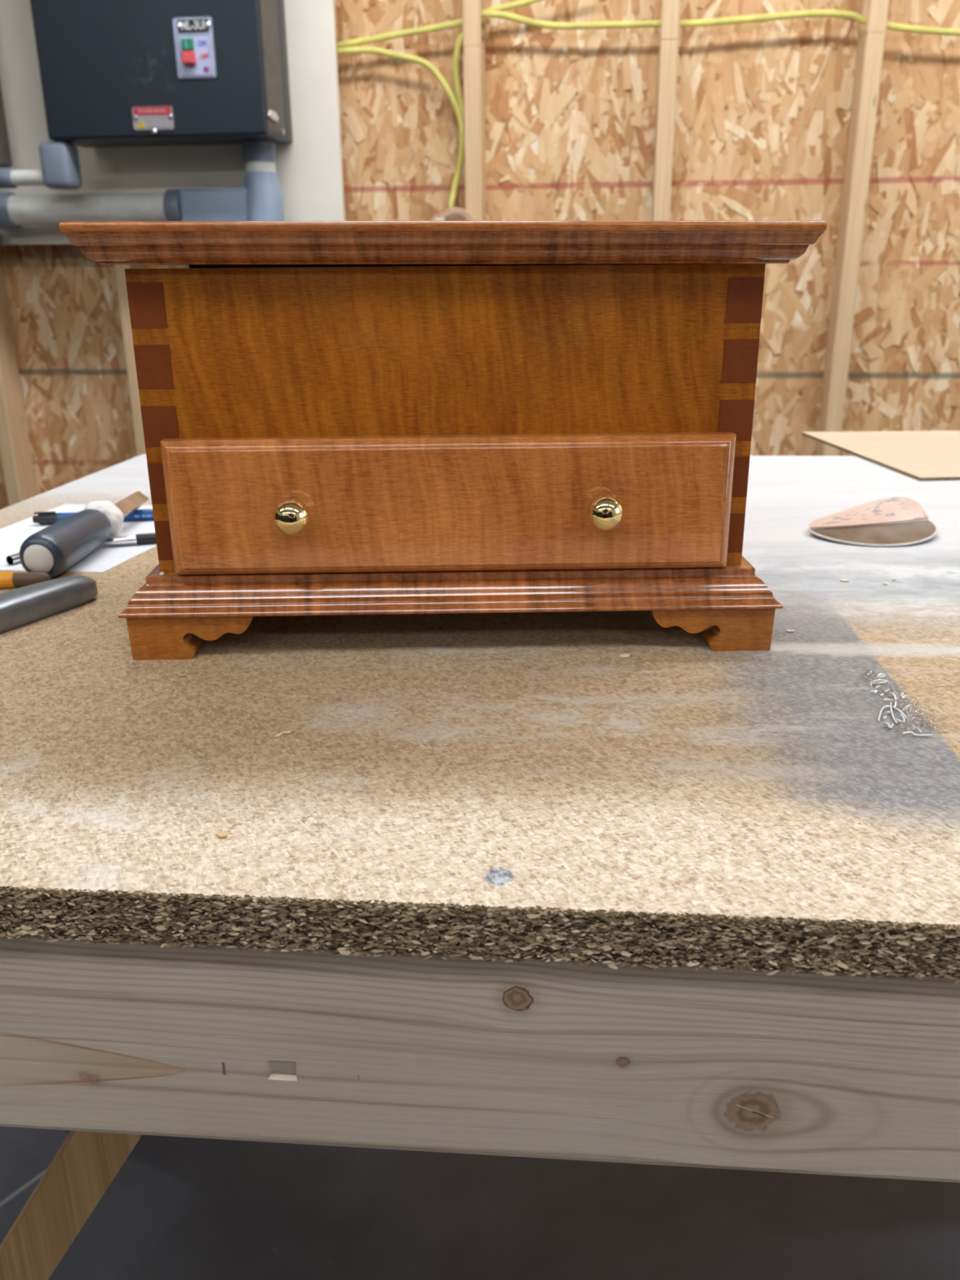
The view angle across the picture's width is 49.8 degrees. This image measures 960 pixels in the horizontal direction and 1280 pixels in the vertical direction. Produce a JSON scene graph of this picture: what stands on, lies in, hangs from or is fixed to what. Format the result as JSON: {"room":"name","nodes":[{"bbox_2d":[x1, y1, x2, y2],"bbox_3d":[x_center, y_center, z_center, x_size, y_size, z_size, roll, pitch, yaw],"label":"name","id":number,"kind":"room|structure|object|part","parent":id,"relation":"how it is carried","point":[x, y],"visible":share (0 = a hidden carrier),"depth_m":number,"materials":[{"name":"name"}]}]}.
{"room":"workspace","nodes":[
{"label":"workspace","id":0,"kind":"room"},
{"bbox_2d":[0,0,959,509],"bbox_3d":[-0.110,-1.083,2.360,6.000,2.580,0.150,2,20,7],"label":"wall","id":1,"kind":"structure","parent":0,"point":[851,126],"depth_m":2.31,"materials":[{"name":"brown wood"}]},
{"bbox_2d":[0,0,345,244],"bbox_3d":[-0.911,-1.393,2.264,1.210,0.980,0.020,2,20,7],"label":"board","id":2,"kind":"object","parent":1,"relation":"attached to","point":[309,168],"visible":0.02,"depth_m":2.32,"materials":[{"name":"paint"}]},
{"bbox_2d":[0,234,2,245],"bbox_3d":[-1.173,-0.956,2.410,0.110,0.106,0.056,2,20,7],"label":"conduit","id":3,"kind":"object","parent":2,"relation":"attached to","point":[1,237],"visible":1,"depth_m":2.42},
{"bbox_2d":[0,82,12,164],"bbox_3d":[-1.099,-1.437,2.229,0.056,0.750,0.056,2,20,7],"label":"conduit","id":4,"kind":"object","parent":2,"relation":"attached to","point":[5,151],"visible":1,"depth_m":2.33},
{"bbox_2d":[30,0,293,147],"bbox_3d":[-0.660,-1.349,2.123,0.482,0.591,0.212,2,20,7],"label":"box","id":5,"kind":"object","parent":2,"relation":"attached to","point":[113,73],"visible":1,"depth_m":2.10,"materials":[{"name":"metal"}]},
{"bbox_2d":[0,141,81,190],"bbox_3d":[-1.016,-1.023,2.235,0.299,0.092,0.064,2,20,7],"label":"conduit","id":6,"kind":"object","parent":5,"relation":"attached to","point":[60,170],"visible":1,"depth_m":2.21,"materials":[{"name":"grey plastic"}]},
{"bbox_2d":[0,140,284,229],"bbox_3d":[-0.784,-0.975,2.322,0.703,0.244,0.088,2,20,7],"label":"conduit","id":7,"kind":"object","parent":5,"relation":"attached to","point":[260,199],"visible":0.84,"depth_m":2.28,"materials":[{"name":"grey plastic"}]},
{"bbox_3d":[-0.572,-1.190,2.076,0.080,0.109,0.005,2,20,7],"label":"name plate","id":8,"kind":"part","parent":5,"relation":"part of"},
{"bbox_3d":[-0.572,-1.176,2.079,0.062,0.072,0.003,2,20,7],"label":"plate","id":9,"kind":"part","parent":5,"relation":"part of","materials":[{"name":"white plastic"}]},
{"bbox_3d":[-0.429,-1.334,2.076,0.002,0.567,0.112,2,20,7],"label":"panel","id":10,"kind":"part","parent":5,"relation":"part of","materials":[{"name":"black metal"}]},
{"bbox_2d":[337,46,464,208],"bbox_3d":[-0.196,-1.140,2.311,0.328,0.334,0.024,2,20,7],"label":"cable","id":11,"kind":"object","parent":1,"relation":"attached to","point":[351,50],"visible":0.91,"depth_m":2.27,"materials":[{"name":"yellow plastic"}]},
{"bbox_2d":[336,0,542,47],"bbox_3d":[-0.059,-1.343,2.226,0.608,0.124,0.008,2,20,7],"label":"cable","id":12,"kind":"object","parent":1,"relation":"attached to","point":[515,4],"visible":0.66,"depth_m":2.24,"materials":[{"name":"yellow plastic"}]},
{"bbox_2d":[434,207,474,220],"bbox_3d":[-0.050,-0.932,2.357,0.096,0.096,0.114,2,20,7],"label":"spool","id":13,"kind":"object","parent":1,"relation":"attached to","point":[454,213],"visible":0.23,"depth_m":2.30,"materials":[{"name":"wood"}]},
{"bbox_2d":[452,31,463,118],"bbox_3d":[-0.045,-1.226,2.278,0.031,0.203,0.008,2,20,7],"label":"cable","id":14,"kind":"object","parent":1,"relation":"attached to","point":[460,37],"visible":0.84,"depth_m":2.27,"materials":[{"name":"yellow plastic"}]},
{"bbox_2d":[480,9,959,35],"bbox_3d":[0.551,-1.287,2.158,1.155,0.080,0.024,2,20,7],"label":"cable","id":15,"kind":"object","parent":1,"relation":"attached to","point":[855,16],"visible":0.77,"depth_m":2.16,"materials":[{"name":"yellow plastic"}]},
{"bbox_2d":[0,1126,959,1279],"bbox_3d":[-0.430,1.055,0.329,6.000,0.060,5.460,2,20,7],"label":"floor","id":16,"kind":"structure","parent":0,"point":[176,1208],"depth_m":1.24,"materials":[{"name":"grey concrete"}]},
{"bbox_2d":[0,453,959,1279],"bbox_3d":[0.138,0.341,0.937,1.443,0.862,0.946,1,20,4],"label":"workbench","id":17,"kind":"object","parent":16,"relation":"on","point":[512,884],"visible":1,"depth_m":0.40,"materials":[{"name":"brown wood"}]},
{"bbox_2d":[0,571,50,588],"bbox_3d":[-0.357,-0.041,0.726,0.107,0.011,0.011,-2,20,-5],"label":"marking awl","id":18,"kind":"object","parent":17,"relation":"on","point":[7,580],"visible":0.79,"depth_m":0.72,"materials":[{"name":"brown wood"}]},
{"bbox_3d":[-0.369,-0.041,0.725,0.083,0.011,0.011,-2,20,-5],"label":"handle","id":19,"kind":"part","parent":18,"relation":"part of","materials":[{"name":"orange plastic"}]},
{"bbox_2d":[0,575,97,633],"bbox_3d":[-0.311,-0.012,0.635,0.030,0.018,0.180,10,22,26],"label":"handle","id":20,"kind":"object","parent":17,"relation":"on","point":[22,606],"visible":1,"depth_m":0.66,"materials":[{"name":"grey metal"}]},
{"bbox_3d":[-0.356,0.494,0.700,0.497,0.742,0.089,1,20,4],"label":"leg","id":21,"kind":"part","parent":17,"relation":"part of","materials":[{"name":"brown wood"}]},
{"bbox_2d":[0,503,156,573],"bbox_3d":[-0.335,-0.090,0.877,0.166,0.001,0.239,3,20,11],"label":"paper sheet","id":22,"kind":"object","parent":17,"relation":"on","point":[104,557],"visible":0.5,"depth_m":0.84,"materials":[{"name":"white paper"}]},
{"bbox_2d":[6,552,20,564],"bbox_3d":[-0.351,-0.064,0.795,0.007,0.007,0.026,8,22,23],"label":"ferrule","id":23,"kind":"object","parent":22,"relation":"on","point":[12,559],"visible":0.28,"depth_m":0.79,"materials":[{"name":"silver metal"}]},
{"bbox_2d":[19,490,149,577],"bbox_3d":[-0.308,-0.092,0.832,0.035,0.034,0.212,1,20,3],"label":"chisel","id":24,"kind":"object","parent":22,"relation":"on","point":[55,548],"visible":1,"depth_m":0.77,"materials":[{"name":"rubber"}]},
{"bbox_3d":[-0.312,-0.075,0.784,0.036,0.034,0.104,0,20,0],"label":"handle","id":25,"kind":"part","parent":24,"relation":"part of","materials":[{"name":"grey plastic"}]},
{"bbox_3d":[-0.305,-0.114,0.889,0.013,0.013,0.088,1,20,3],"label":"blade","id":26,"kind":"part","parent":24,"relation":"part of","materials":[{"name":"metal"}]},
{"bbox_2d":[32,508,153,524],"bbox_3d":[-0.317,-0.111,0.917,0.151,0.011,0.010,-4,20,-9],"label":"marker pen","id":27,"kind":"object","parent":22,"relation":"on","point":[43,517],"visible":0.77,"depth_m":0.91,"materials":[{"name":"blue plastic"}]},
{"bbox_2d":[102,533,156,545],"bbox_3d":[-0.252,-0.085,0.847,0.108,0.008,0.008,-6,21,-16],"label":"pen","id":28,"kind":"object","parent":22,"relation":"on","point":[147,538],"visible":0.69,"depth_m":0.83,"materials":[{"name":"silver metal"}]},
{"bbox_2d":[215,831,226,838],"bbox_3d":[-0.102,0.077,0.408,0.004,0.001,0.004,-16,25,-36],"label":"chip","id":29,"kind":"object","parent":17,"relation":"on","point":[224,833],"visible":1,"depth_m":0.41,"materials":[{"name":"beige wood"}]},
{"bbox_2d":[275,732,283,737],"bbox_3d":[-0.096,0.045,0.494,0.002,0.001,0.005,18,27,41],"label":"chip","id":30,"kind":"object","parent":17,"relation":"on","point":[282,733],"visible":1,"depth_m":0.49,"materials":[{"name":"beige wood"}]},
{"bbox_2d":[58,220,826,660],"bbox_3d":[-0.018,-0.136,0.653,0.381,0.234,0.243,-1,20,-1],"label":"chest","id":31,"kind":"object","parent":17,"relation":"on","point":[401,416],"visible":1,"depth_m":0.56,"materials":[{"name":"brown wood"}]},
{"bbox_3d":[-0.188,-0.060,0.683,0.035,0.020,0.224,-1,20,-1],"label":"moulding","id":32,"kind":"part","parent":31,"relation":"part of","materials":[{"name":"brown wood"}]},
{"bbox_3d":[-0.193,-0.232,0.619,0.032,0.015,0.224,-1,20,-1],"label":"lid moulding","id":33,"kind":"part","parent":31,"relation":"part of","materials":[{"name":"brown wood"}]},
{"bbox_3d":[-0.102,-0.067,0.558,0.020,0.020,0.021,-1,20,-1],"label":"knob","id":34,"kind":"part","parent":31,"relation":"part of","materials":[{"name":"gold metal"}]},
{"bbox_3d":[-0.019,-0.244,0.619,0.381,0.005,0.226,-1,20,-1],"label":"lid","id":35,"kind":"part","parent":31,"relation":"part of","materials":[{"name":"brown wood"}]},
{"bbox_3d":[-0.017,-0.202,0.532,0.379,0.015,0.032,-1,20,-1],"label":"lid moulding","id":36,"kind":"part","parent":31,"relation":"part of","materials":[{"name":"brown wood"}]},
{"bbox_3d":[-0.017,-0.121,0.577,0.335,0.164,0.018,-1,20,-1],"label":"panel","id":37,"kind":"part","parent":31,"relation":"part of","materials":[{"name":"brown wood"}]},
{"bbox_3d":[-0.016,-0.075,0.576,0.313,0.075,0.015,-1,20,-1],"label":"drawer","id":38,"kind":"part","parent":31,"relation":"part of","materials":[{"name":"brown wood"}]},
{"bbox_3d":[-0.016,-0.030,0.597,0.375,0.020,0.035,-1,20,-1],"label":"moulding","id":39,"kind":"part","parent":31,"relation":"part of","materials":[{"name":"brown wood"}]},
{"bbox_3d":[0.068,-0.069,0.561,0.020,0.020,0.021,-1,20,-1],"label":"knob","id":40,"kind":"part","parent":31,"relation":"part of","materials":[{"name":"gold metal"}]},
{"bbox_3d":[0.152,-0.065,0.690,0.035,0.020,0.224,-1,20,-1],"label":"moulding","id":41,"kind":"part","parent":31,"relation":"part of","materials":[{"name":"brown wood"}]},
{"bbox_2d":[619,653,630,657],"bbox_3d":[0.083,0.009,0.592,0.006,0.001,0.005,-4,20,-11],"label":"chip","id":42,"kind":"object","parent":17,"relation":"on","point":[624,655],"visible":1,"depth_m":0.59,"materials":[{"name":"beige wood"}]},
{"bbox_2d":[808,496,937,546],"bbox_3d":[0.325,-0.099,0.853,0.108,0.023,0.085,-3,20,-8],"label":"disc","id":43,"kind":"object","parent":17,"relation":"on","point":[899,509],"visible":1,"depth_m":0.86,"materials":[{"name":"paper"}]},
{"bbox_2d":[801,430,959,481],"bbox_3d":[0.700,-0.221,1.212,0.556,0.004,0.318,0,20,0],"label":"cardboard sheet","id":44,"kind":"object","parent":17,"relation":"on","point":[920,455],"visible":1,"depth_m":1.23,"materials":[{"name":"beige cardboard"}]},
{"bbox_2d":[866,672,932,736],"bbox_3d":[0.210,0.030,0.528,0.034,0.004,0.086,0,20,0],"label":"wood shavings","id":45,"kind":"object","parent":17,"relation":"on","point":[903,715],"visible":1,"depth_m":0.51,"materials":[{"name":"white wood"}]}
]}

